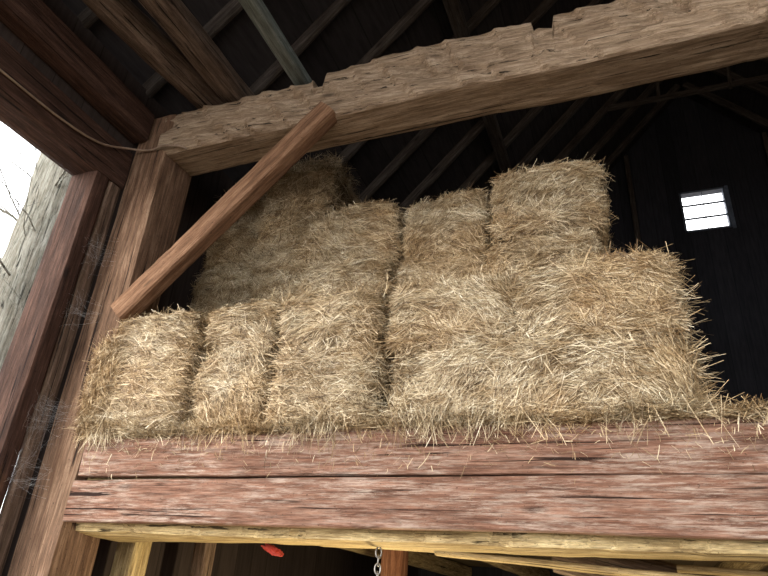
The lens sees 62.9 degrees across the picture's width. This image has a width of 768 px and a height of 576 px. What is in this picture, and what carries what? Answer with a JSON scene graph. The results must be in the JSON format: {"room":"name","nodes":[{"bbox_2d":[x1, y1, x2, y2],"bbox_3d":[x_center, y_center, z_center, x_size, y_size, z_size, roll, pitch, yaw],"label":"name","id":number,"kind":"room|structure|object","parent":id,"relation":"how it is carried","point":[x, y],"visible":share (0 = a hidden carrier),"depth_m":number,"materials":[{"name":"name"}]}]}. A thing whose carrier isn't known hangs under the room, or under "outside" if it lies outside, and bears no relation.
{"room":"farm building","nodes":[
{"label":"farm building","id":0,"kind":"room"},
{"bbox_2d":[0,0,418,575],"bbox_3d":[-1.473,0.930,3.475,0.100,4.300,10.500,-7,-29,20],"label":"wall","id":1,"kind":"structure","parent":0,"point":[165,558],"depth_m":3.96,"materials":[{"name":"brown wood"}]},
{"bbox_2d":[0,171,108,509],"bbox_3d":[-1.775,0.957,2.742,0.211,3.550,0.114,-7,-29,20],"label":"wooden post","id":2,"kind":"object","parent":1,"relation":"attached to","point":[27,360],"depth_m":3.11,"materials":[{"name":"red wood"}]},
{"bbox_2d":[0,36,132,188],"bbox_3d":[-2.414,-1.692,1.832,0.214,0.287,4.600,-7,-29,20],"label":"wooden beam","id":3,"kind":"structure","parent":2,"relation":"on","point":[75,153],"depth_m":3.27,"materials":[{"name":"red wood"}]},
{"bbox_2d":[0,69,186,150],"bbox_3d":[-1.792,-1.321,2.521,0.398,0.213,2.706,-7,-29,20],"label":"cable","id":4,"kind":"object","parent":3,"relation":"attached to","point":[1,70],"visible":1,"depth_m":3.35,"materials":[{"name":"brown rubber"}]},
{"bbox_2d":[0,0,154,143],"bbox_3d":[-2.265,-1.978,1.915,0.139,0.214,4.590,-7,-29,20],"label":"beam","id":5,"kind":"structure","parent":1,"relation":"attached to","point":[33,22],"depth_m":3.32,"materials":[{"name":"red wood"}]},
{"bbox_2d":[62,0,679,222],"bbox_3d":[0.395,-2.970,4.712,4.337,4.764,11.000,-7,-29,20],"label":"ceiling","id":6,"kind":"structure","parent":0,"point":[361,24],"depth_m":5.54,"materials":[{"name":"brown wood"}]},
{"bbox_2d":[77,6,98,28],"bbox_3d":[0.149,-3.505,3.835,3.989,4.357,0.072,-7,-29,20],"label":"rafter","id":7,"kind":"object","parent":6,"relation":"attached to","point":[87,18],"visible":0.22,"depth_m":3.52,"materials":[{"name":"brown wood"}]},
{"bbox_2d":[142,0,242,97],"bbox_3d":[0.346,-3.257,4.284,3.988,4.362,0.073,-7,-29,20],"label":"rafter","id":8,"kind":"object","parent":6,"relation":"attached to","point":[232,8],"visible":0.39,"depth_m":4.02,"materials":[{"name":"brown wood"}]},
{"bbox_2d":[249,0,351,94],"bbox_3d":[0.541,-3.015,4.735,3.987,4.362,0.072,-7,-29,20],"label":"rafter","id":9,"kind":"object","parent":6,"relation":"attached to","point":[269,76],"visible":0.44,"depth_m":4.54,"materials":[{"name":"brown wood"}]},
{"bbox_2d":[356,0,434,64],"bbox_3d":[0.736,-2.775,5.191,3.988,4.362,0.072,-7,-29,20],"label":"rafter","id":10,"kind":"object","parent":6,"relation":"attached to","point":[381,46],"visible":0.32,"depth_m":5.06,"materials":[{"name":"brown wood"}]},
{"bbox_2d":[333,0,501,168],"bbox_3d":[0.934,-2.526,5.642,3.991,4.358,0.070,-7,-29,20],"label":"rafter","id":11,"kind":"object","parent":6,"relation":"attached to","point":[485,10],"visible":0.2,"depth_m":5.58,"materials":[{"name":"brown wood"}]},
{"bbox_2d":[357,0,556,202],"bbox_3d":[1.127,-2.283,6.096,3.986,4.368,0.072,-7,-29,20],"label":"rafter","id":12,"kind":"object","parent":6,"relation":"attached to","point":[535,16],"visible":0.36,"depth_m":5.93,"materials":[{"name":"brown wood"}]},
{"bbox_2d":[442,0,512,177],"bbox_3d":[0.336,-2.621,4.640,0.132,0.136,10.350,-7,-29,20],"label":"purlin","id":13,"kind":"object","parent":12,"relation":"attached to","point":[453,8],"visible":0.3,"depth_m":6.26,"materials":[{"name":"brown wood"}]},
{"bbox_2d":[397,0,602,213],"bbox_3d":[1.323,-2.039,6.545,3.984,4.363,0.076,-7,-29,20],"label":"rafter","id":14,"kind":"object","parent":6,"relation":"attached to","point":[479,126],"visible":0.34,"depth_m":6.41,"materials":[{"name":"brown wood"}]},
{"bbox_2d":[455,105,545,194],"bbox_3d":[1.514,-1.797,6.995,3.984,4.367,0.077,-7,-29,20],"label":"rafter","id":15,"kind":"object","parent":6,"relation":"attached to","point":[533,112],"visible":0.23,"depth_m":6.93,"materials":[{"name":"brown wood"}]},
{"bbox_2d":[488,96,590,202],"bbox_3d":[1.706,-1.557,7.455,3.993,4.362,0.071,-7,-29,20],"label":"rafter","id":16,"kind":"object","parent":6,"relation":"attached to","point":[578,103],"visible":0.25,"depth_m":7.46,"materials":[{"name":"brown wood"}]},
{"bbox_2d":[550,88,628,163],"bbox_3d":[1.908,-1.308,7.904,3.985,4.359,0.067,-7,-29,20],"label":"rafter","id":17,"kind":"object","parent":6,"relation":"attached to","point":[618,94],"visible":0.23,"depth_m":7.98,"materials":[{"name":"brown wood"}]},
{"bbox_2d":[582,80,662,161],"bbox_3d":[2.098,-1.065,8.352,3.991,4.360,0.067,-7,-29,20],"label":"rafter","id":18,"kind":"object","parent":6,"relation":"attached to","point":[649,90],"visible":0.26,"depth_m":8.48,"materials":[{"name":"brown wood"}]},
{"bbox_2d":[601,84,680,172],"bbox_3d":[2.297,-0.820,8.811,3.987,4.366,0.078,-7,-29,20],"label":"rafter","id":19,"kind":"object","parent":6,"relation":"attached to","point":[675,87],"visible":0.28,"depth_m":8.98,"materials":[{"name":"brown wood"}]},
{"bbox_2d":[418,97,767,575],"bbox_3d":[4.163,0.769,7.560,7.800,9.000,0.080,-7,-29,20],"label":"wall","id":20,"kind":"structure","parent":0,"point":[690,146],"depth_m":8.32,"materials":[{"name":"black wood"}]},
{"bbox_2d":[623,155,641,251],"bbox_3d":[3.432,-0.588,8.476,0.081,2.950,0.106,-7,-29,20],"label":"stud","id":21,"kind":"object","parent":20,"relation":"attached to","point":[625,158],"visible":0.5,"depth_m":8.73,"materials":[{"name":"brown wood"}]},
{"bbox_2d":[678,185,736,232],"bbox_3d":[4.336,-1.023,8.445,0.600,0.670,0.130,-7,-29,20],"label":"window","id":22,"kind":"structure","parent":20,"relation":"in","point":[724,190],"depth_m":8.42,"materials":[{"name":"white wood"}]},
{"bbox_2d":[760,132,767,163],"bbox_3d":[5.064,-0.778,7.872,0.078,2.950,0.107,-7,-29,20],"label":"stud","id":23,"kind":"object","parent":20,"relation":"attached to","point":[763,135],"visible":1,"depth_m":8.44,"materials":[{"name":"brown wood"}]},
{"bbox_2d":[426,552,767,570],"bbox_3d":[2.973,1.657,4.052,7.600,0.095,5.750,-7,-29,20],"label":"deck","id":24,"kind":"object","parent":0,"point":[466,562],"depth_m":5.83,"materials":[{"name":"brown wood"}]},
{"bbox_2d":[60,320,126,447],"bbox_3d":[-1.341,0.462,2.979,0.316,0.632,0.189,-2,-28,12],"label":"straw","id":25,"kind":"object","parent":24,"relation":"on","point":[98,374],"visible":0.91,"depth_m":2.96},
{"bbox_2d":[86,305,210,441],"bbox_3d":[-1.017,0.492,3.171,0.669,0.702,0.785,-6,-28,19],"label":"hay bale","id":26,"kind":"object","parent":24,"relation":"on","point":[162,351],"visible":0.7,"depth_m":2.90,"materials":[{"name":"plant"}]},
{"bbox_2d":[184,297,286,430],"bbox_3d":[-0.551,0.454,3.043,0.589,0.722,0.788,-7,-29,21],"label":"hay bale","id":27,"kind":"object","parent":24,"relation":"on","point":[232,383],"visible":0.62,"depth_m":2.80,"materials":[{"name":"plant"}]},
{"bbox_2d":[261,281,395,434],"bbox_3d":[-0.149,0.371,2.873,0.680,0.777,0.776,-7,-29,19],"label":"hay bale","id":28,"kind":"object","parent":24,"relation":"on","point":[332,356],"visible":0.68,"depth_m":2.61,"materials":[{"name":"plant"}]},
{"bbox_2d":[297,252,398,305],"bbox_3d":[-0.094,0.160,3.628,0.700,0.507,0.936,-8,-29,23],"label":"hay bale","id":29,"kind":"object","parent":28,"relation":"on","point":[318,275],"visible":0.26,"depth_m":3.36,"materials":[{"name":"plant"}]},
{"bbox_2d":[307,196,408,277],"bbox_3d":[-0.035,-0.173,3.837,0.697,0.522,0.898,-8,-29,20],"label":"hay bale","id":30,"kind":"object","parent":29,"relation":"on","point":[367,229],"visible":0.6,"depth_m":3.52,"materials":[{"name":"plant"}]},
{"bbox_2d":[78,415,767,477],"bbox_3d":[1.365,0.460,1.863,5.835,0.186,0.060,-7,-29,20],"label":"board","id":31,"kind":"object","parent":24,"relation":"attached to","point":[599,461],"visible":0.78,"depth_m":2.24,"materials":[{"name":"red wood"}]},
{"bbox_2d":[80,415,767,494],"bbox_3d":[0.199,0.610,2.241,3.333,0.280,0.098,-6,-29,20],"label":"straw","id":32,"kind":"object","parent":31,"relation":"attached to","point":[571,427],"visible":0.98,"depth_m":2.24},
{"bbox_2d":[380,319,728,431],"bbox_3d":[0.664,0.461,2.600,1.357,0.456,0.950,-7,-29,20],"label":"hay bale","id":33,"kind":"object","parent":24,"relation":"on","point":[543,369],"visible":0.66,"depth_m":2.25,"materials":[{"name":"plant"}]},
{"bbox_2d":[376,261,518,360],"bbox_3d":[0.380,0.227,2.878,0.707,0.450,0.990,-5,-28,19],"label":"hay bale","id":34,"kind":"object","parent":33,"relation":"on","point":[459,312],"visible":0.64,"depth_m":2.55,"materials":[{"name":"plant"}]},
{"bbox_2d":[392,248,488,290],"bbox_3d":[0.416,0.135,3.512,0.676,0.515,0.923,-5,-28,19],"label":"hay bale","id":35,"kind":"object","parent":34,"relation":"on","point":[411,267],"visible":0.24,"depth_m":3.25,"materials":[{"name":"plant"}]},
{"bbox_2d":[397,182,497,260],"bbox_3d":[0.458,-0.220,3.695,0.650,0.507,0.951,-7,-29,21],"label":"hay bale","id":36,"kind":"object","parent":35,"relation":"on","point":[458,222],"visible":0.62,"depth_m":3.36,"materials":[{"name":"plant"}]},
{"bbox_2d":[482,224,609,276],"bbox_3d":[0.900,0.048,3.276,0.737,0.513,0.906,-6,-29,19],"label":"hay bale","id":37,"kind":"object","parent":34,"relation":"on","point":[565,244],"visible":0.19,"depth_m":3.02,"materials":[{"name":"plant"}]},
{"bbox_2d":[483,152,618,254],"bbox_3d":[0.918,-0.317,3.457,0.709,0.528,0.894,-5,-28,19],"label":"hay bale","id":38,"kind":"object","parent":37,"relation":"on","point":[546,197],"visible":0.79,"depth_m":3.12,"materials":[{"name":"plant"}]},
{"bbox_2d":[504,239,709,359],"bbox_3d":[0.932,0.155,2.662,0.799,0.455,0.907,-7,-29,20],"label":"hay bale","id":39,"kind":"object","parent":33,"relation":"on","point":[585,296],"visible":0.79,"depth_m":2.35,"materials":[{"name":"plant"}]},
{"bbox_2d":[253,241,670,304],"bbox_3d":[0.288,0.057,2.873,1.903,0.206,0.478,-7,-29,20],"label":"straw","id":40,"kind":"object","parent":39,"relation":"on","point":[511,271],"visible":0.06,"depth_m":2.77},
{"bbox_2d":[704,389,761,413],"bbox_3d":[1.448,0.474,2.142,0.850,0.199,0.648,-7,-29,20],"label":"straw","id":41,"kind":"object","parent":24,"relation":"on","point":[707,389],"visible":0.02,"depth_m":2.03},
{"bbox_3d":[-0.977,0.974,3.825,0.641,0.441,0.966,-5,-28,20],"label":"hay bale","id":42,"kind":"object","parent":24,"relation":"on","visible":0},
{"bbox_3d":[-0.936,0.721,4.042,0.641,0.435,0.966,-7,-29,23],"label":"hay bale","id":43,"kind":"object","parent":42,"relation":"on","visible":0},
{"bbox_2d":[189,302,238,319],"bbox_3d":[-0.928,0.427,4.172,0.633,0.427,0.958,-9,-30,24],"label":"hay bale","id":44,"kind":"object","parent":43,"relation":"on","point":[206,312],"visible":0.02,"depth_m":3.90,"materials":[{"name":"plant"}]},
{"bbox_2d":[187,260,255,312],"bbox_3d":[-0.899,0.143,4.355,0.636,0.441,0.957,-7,-29,20],"label":"hay bale","id":45,"kind":"object","parent":44,"relation":"on","point":[224,286],"visible":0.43,"depth_m":4.01,"materials":[{"name":"plant"}]},
{"bbox_2d":[200,221,262,272],"bbox_3d":[-0.865,-0.126,4.540,0.652,0.439,0.977,-6,-29,20],"label":"hay bale","id":46,"kind":"object","parent":45,"relation":"on","point":[235,246],"visible":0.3,"depth_m":4.20,"materials":[{"name":"plant"}]},
{"bbox_2d":[220,191,271,234],"bbox_3d":[-0.824,-0.385,4.667,0.632,0.497,0.954,-6,-29,20],"label":"hay bale","id":47,"kind":"object","parent":46,"relation":"on","point":[251,215],"visible":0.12,"depth_m":4.29,"materials":[{"name":"plant"}]},
{"bbox_3d":[-0.521,0.940,3.687,0.641,0.435,0.966,-8,-29,22],"label":"hay bale","id":48,"kind":"object","parent":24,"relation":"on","visible":0},
{"bbox_3d":[-0.513,0.637,3.802,0.649,0.424,0.955,-9,-30,23],"label":"hay bale","id":49,"kind":"object","parent":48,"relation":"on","visible":0},
{"bbox_3d":[-0.469,0.343,3.962,0.641,0.441,0.966,-6,-29,20],"label":"hay bale","id":50,"kind":"object","parent":49,"relation":"on","visible":0},
{"bbox_2d":[247,243,314,302],"bbox_3d":[-0.457,0.059,4.116,0.651,0.442,0.975,-7,-29,20],"label":"hay bale","id":51,"kind":"object","parent":50,"relation":"on","point":[281,270],"visible":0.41,"depth_m":3.79,"materials":[{"name":"plant"}]},
{"bbox_2d":[250,197,336,264],"bbox_3d":[-0.447,-0.232,4.255,0.627,0.428,0.957,-8,-29,23],"label":"hay bale","id":52,"kind":"object","parent":51,"relation":"on","point":[282,228],"visible":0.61,"depth_m":3.90,"materials":[{"name":"plant"}]},
{"bbox_2d":[258,154,364,211],"bbox_3d":[-0.411,-0.539,4.395,0.632,0.460,0.957,-8,-29,22],"label":"hay bale","id":53,"kind":"object","parent":52,"relation":"on","point":[313,182],"visible":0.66,"depth_m":4.05,"materials":[{"name":"plant"}]},
{"bbox_2d":[215,149,363,201],"bbox_3d":[-0.656,-0.668,4.319,1.031,0.356,0.491,-7,-29,20],"label":"straw","id":54,"kind":"object","parent":53,"relation":"on","point":[329,157],"visible":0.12,"depth_m":4.16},
{"bbox_2d":[679,60,767,136],"bbox_3d":[4.372,-3.430,3.245,4.337,4.764,11.000,-7,-29,20],"label":"ceiling","id":55,"kind":"structure","parent":0,"point":[757,103],"depth_m":8.50,"materials":[{"name":"brown wood"}]},
{"bbox_2d":[682,81,767,128],"bbox_3d":[6.004,-1.252,7.442,3.940,4.361,0.069,-7,-29,20],"label":"rafter","id":56,"kind":"object","parent":55,"relation":"attached to","point":[735,108],"visible":0.88,"depth_m":8.60,"materials":[{"name":"brown wood"}]},
{"bbox_2d":[710,68,767,96],"bbox_3d":[5.810,-1.498,6.987,3.937,4.362,0.075,-7,-29,20],"label":"rafter","id":57,"kind":"object","parent":55,"relation":"attached to","point":[756,87],"visible":0.44,"depth_m":8.07,"materials":[{"name":"brown wood"}]},
{"bbox_3d":[5.612,-1.739,6.535,0.134,5.757,0.077,-43,-35,-3],"label":"rafter","id":58,"kind":"object","parent":55,"relation":"attached to","visible":0},
{"bbox_2d":[607,74,767,111],"bbox_3d":[3.836,-2.405,7.668,2.100,0.089,0.055,-6,-29,20],"label":"tie","id":59,"kind":"object","parent":58,"relation":"attached to","point":[756,79],"visible":1,"depth_m":7.69,"materials":[{"name":"brown wood"}]},
{"bbox_2d":[655,81,660,102],"bbox_3d":[3.466,-2.716,7.991,0.105,0.903,0.052,-7,-29,21],"label":"strut","id":60,"kind":"object","parent":59,"relation":"on","point":[657,87],"visible":0.39,"depth_m":7.86,"materials":[{"name":"brown wood"}]},
{"bbox_2d":[725,66,732,88],"bbox_3d":[4.210,-2.801,7.716,0.107,0.902,0.052,-2,-27,11],"label":"strut","id":61,"kind":"object","parent":59,"relation":"on","point":[728,72],"visible":0.39,"depth_m":7.57,"materials":[{"name":"brown wood"}]},
{"bbox_3d":[-0.099,1.379,-0.701,60.000,0.100,60.000,-7,-29,20],"label":"floor","id":62,"kind":"structure","parent":0,"visible":0},
{"bbox_2d":[0,133,71,370],"bbox_3d":[-4.655,-0.622,7.471,7.057,10.295,6.823,-8,-29,22],"label":"tree","id":63,"kind":"object","parent":62,"relation":"on","point":[20,261],"visible":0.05,"depth_m":7.12,"materials":[{"name":"grey plant"}]},
{"bbox_2d":[0,181,119,575],"bbox_3d":[-1.660,0.991,2.792,0.039,3.550,0.098,-7,-29,20],"label":"plank","id":64,"kind":"object","parent":62,"relation":"on","point":[14,500],"visible":0.94,"depth_m":3.05,"materials":[{"name":"wood"}]},
{"bbox_2d":[7,444,47,495],"bbox_3d":[-1.602,0.825,2.859,0.183,0.353,0.089,17,-30,-24],"label":"cobweb","id":65,"kind":"object","parent":64,"relation":"attached to","point":[25,444],"visible":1,"depth_m":2.83},
{"bbox_2d":[26,397,70,457],"bbox_3d":[-1.585,0.630,2.956,0.187,0.378,0.094,17,-30,-24],"label":"cobweb","id":66,"kind":"object","parent":64,"relation":"attached to","point":[44,397],"visible":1,"depth_m":2.96},
{"bbox_2d":[7,114,191,575],"bbox_3d":[-1.449,0.827,3.004,0.269,4.060,0.266,-7,-29,20],"label":"post","id":67,"kind":"object","parent":62,"relation":"on","point":[149,213],"visible":0.56,"depth_m":3.19,"materials":[{"name":"brown wood"}]},
{"bbox_2d":[62,294,95,332],"bbox_3d":[-1.530,0.109,3.183,0.128,0.260,0.138,-7,-29,20],"label":"cobweb","id":68,"kind":"object","parent":67,"relation":"attached to","point":[87,294],"visible":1,"depth_m":3.19},
{"bbox_2d":[83,236,114,265],"bbox_3d":[-1.531,-0.178,3.367,0.182,0.285,0.087,18,-30,-25],"label":"cobweb","id":69,"kind":"object","parent":67,"relation":"attached to","point":[97,236],"visible":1,"depth_m":3.37},
{"bbox_2d":[110,101,336,320],"bbox_3d":[-0.814,-0.400,3.262,1.151,1.166,0.106,-7,-29,20],"label":"brace","id":70,"kind":"object","parent":67,"relation":"attached to","point":[314,125],"visible":0.98,"depth_m":3.22,"materials":[{"name":"brown wood"}]},
{"bbox_2d":[75,476,767,563],"bbox_3d":[1.429,0.713,1.966,5.840,0.302,0.381,-7,-29,20],"label":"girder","id":71,"kind":"object","parent":67,"relation":"attached to","point":[501,543],"visible":0.31,"depth_m":2.21,"materials":[{"name":"yellow wood"}]},
{"bbox_2d":[261,543,283,556],"bbox_3d":[-0.466,1.100,2.638,0.109,0.052,0.063,-4,-28,15],"label":"rag","id":72,"kind":"object","parent":71,"relation":"attached to","point":[271,549],"visible":1,"depth_m":2.62,"materials":[{"name":"fabric"}]},
{"bbox_2d":[374,547,381,575],"bbox_3d":[-0.028,1.115,2.351,0.023,0.277,0.023,-19,-35,37],"label":"chain","id":73,"kind":"object","parent":71,"relation":"hanging from","point":[378,557],"visible":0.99,"depth_m":2.38,"materials":[{"name":"metal"}]},
{"bbox_2d":[336,547,471,575],"bbox_3d":[0.042,2.190,5.235,0.135,0.149,5.310,-7,-29,20],"label":"joist","id":74,"kind":"object","parent":71,"relation":"attached to","point":[423,560],"visible":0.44,"depth_m":6.05,"materials":[{"name":"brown wood"}]},
{"bbox_2d":[63,474,767,540],"bbox_3d":[1.345,0.624,1.780,5.850,0.186,0.059,-7,-29,20],"label":"board","id":75,"kind":"object","parent":71,"relation":"attached to","point":[689,506],"visible":1,"depth_m":2.16,"materials":[{"name":"red wood"}]},
{"bbox_2d":[67,377,767,457],"bbox_3d":[0.297,0.502,2.321,3.702,0.280,0.298,-7,-29,20],"label":"straw","id":76,"kind":"object","parent":71,"relation":"on","point":[378,420],"visible":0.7,"depth_m":2.28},
{"bbox_2d":[482,554,549,575],"bbox_3d":[0.879,2.096,4.925,0.126,0.152,5.310,-7,-29,20],"label":"joist","id":77,"kind":"object","parent":71,"relation":"attached to","point":[521,570],"visible":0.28,"depth_m":5.64,"materials":[{"name":"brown wood"}]},
{"bbox_2d":[434,551,630,575],"bbox_3d":[0.547,1.018,2.328,0.711,0.059,0.125,-2,-27,11],"label":"board","id":78,"kind":"object","parent":71,"relation":"attached to","point":[576,567],"visible":0.91,"depth_m":2.29,"materials":[{"name":"yellow wood"}]},
{"bbox_2d":[604,568,703,575],"bbox_3d":[1.136,0.977,2.092,0.780,0.063,0.120,-11,-31,28],"label":"board","id":79,"kind":"object","parent":71,"relation":"attached to","point":[633,572],"visible":0.88,"depth_m":2.17,"materials":[{"name":"yellow wood"}]},
{"bbox_2d":[676,565,767,575],"bbox_3d":[1.446,0.993,2.154,0.802,0.028,0.124,-7,-29,24],"label":"board","id":80,"kind":"object","parent":71,"relation":"attached to","point":[690,569],"visible":1,"depth_m":2.22,"materials":[{"name":"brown wood"}]},
{"bbox_2d":[717,562,767,570],"bbox_3d":[2.464,1.910,4.342,0.131,0.152,5.310,-7,-29,20],"label":"joist","id":81,"kind":"object","parent":71,"relation":"attached to","point":[732,565],"visible":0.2,"depth_m":3.87,"materials":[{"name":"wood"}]},
{"bbox_2d":[156,0,767,175],"bbox_3d":[1.485,-1.204,2.836,5.921,0.387,0.285,-7,-29,20],"label":"tie beam","id":82,"kind":"structure","parent":67,"relation":"attached to","point":[587,51],"depth_m":3.08,"materials":[{"name":"brown wood"}]},
{"bbox_2d":[82,0,224,108],"bbox_3d":[-1.651,-1.691,2.851,0.208,0.206,2.839,-10,-30,26],"label":"joist","id":83,"kind":"object","parent":82,"relation":"on","point":[124,18],"visible":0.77,"depth_m":3.42,"materials":[{"name":"brown wood"}]},
{"bbox_2d":[138,0,253,102],"bbox_3d":[-1.396,-1.773,2.663,0.197,0.183,3.021,-7,-29,21],"label":"pole","id":84,"kind":"object","parent":82,"relation":"on","point":[173,16],"visible":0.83,"depth_m":3.42,"materials":[{"name":"brown wood"}]},
{"bbox_2d":[238,0,311,85],"bbox_3d":[-1.269,-2.190,1.752,0.092,0.082,4.840,-7,-29,20],"label":"joist","id":85,"kind":"object","parent":82,"relation":"on","point":[256,10],"visible":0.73,"depth_m":3.32,"materials":[{"name":"grey wood"}]},
{"bbox_2d":[110,542,151,575],"bbox_3d":[-1.313,1.936,2.867,0.140,1.980,0.140,-7,-29,20],"label":"post","id":86,"kind":"object","parent":62,"relation":"on","point":[130,558],"visible":0.38,"depth_m":3.12,"materials":[{"name":"yellow wood"}]},
{"bbox_2d":[189,542,216,575],"bbox_3d":[-1.070,2.150,3.252,0.110,1.980,0.112,-7,-29,20],"label":"post","id":87,"kind":"object","parent":62,"relation":"on","point":[203,553],"visible":0.43,"depth_m":3.52,"materials":[{"name":"brown wood"}]},
{"bbox_2d":[380,549,408,575],"bbox_3d":[0.017,2.363,3.519,0.148,1.980,0.137,-7,-29,20],"label":"post","id":88,"kind":"object","parent":62,"relation":"on","point":[393,562],"visible":0.48,"depth_m":3.81,"materials":[{"name":"orange wood"}]},
{"bbox_3d":[1.626,2.009,4.650,0.135,0.152,5.310,-7,-29,20],"label":"joist","id":89,"kind":"object","parent":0,"visible":0},
{"bbox_2d":[552,557,716,575],"bbox_3d":[1.298,1.178,2.354,1.338,0.488,0.180,-15,-33,33],"label":"log","id":90,"kind":"object","parent":89,"relation":"hanging from","point":[641,564],"visible":0.33,"depth_m":2.56,"materials":[{"name":"brown wood"}]}
]}

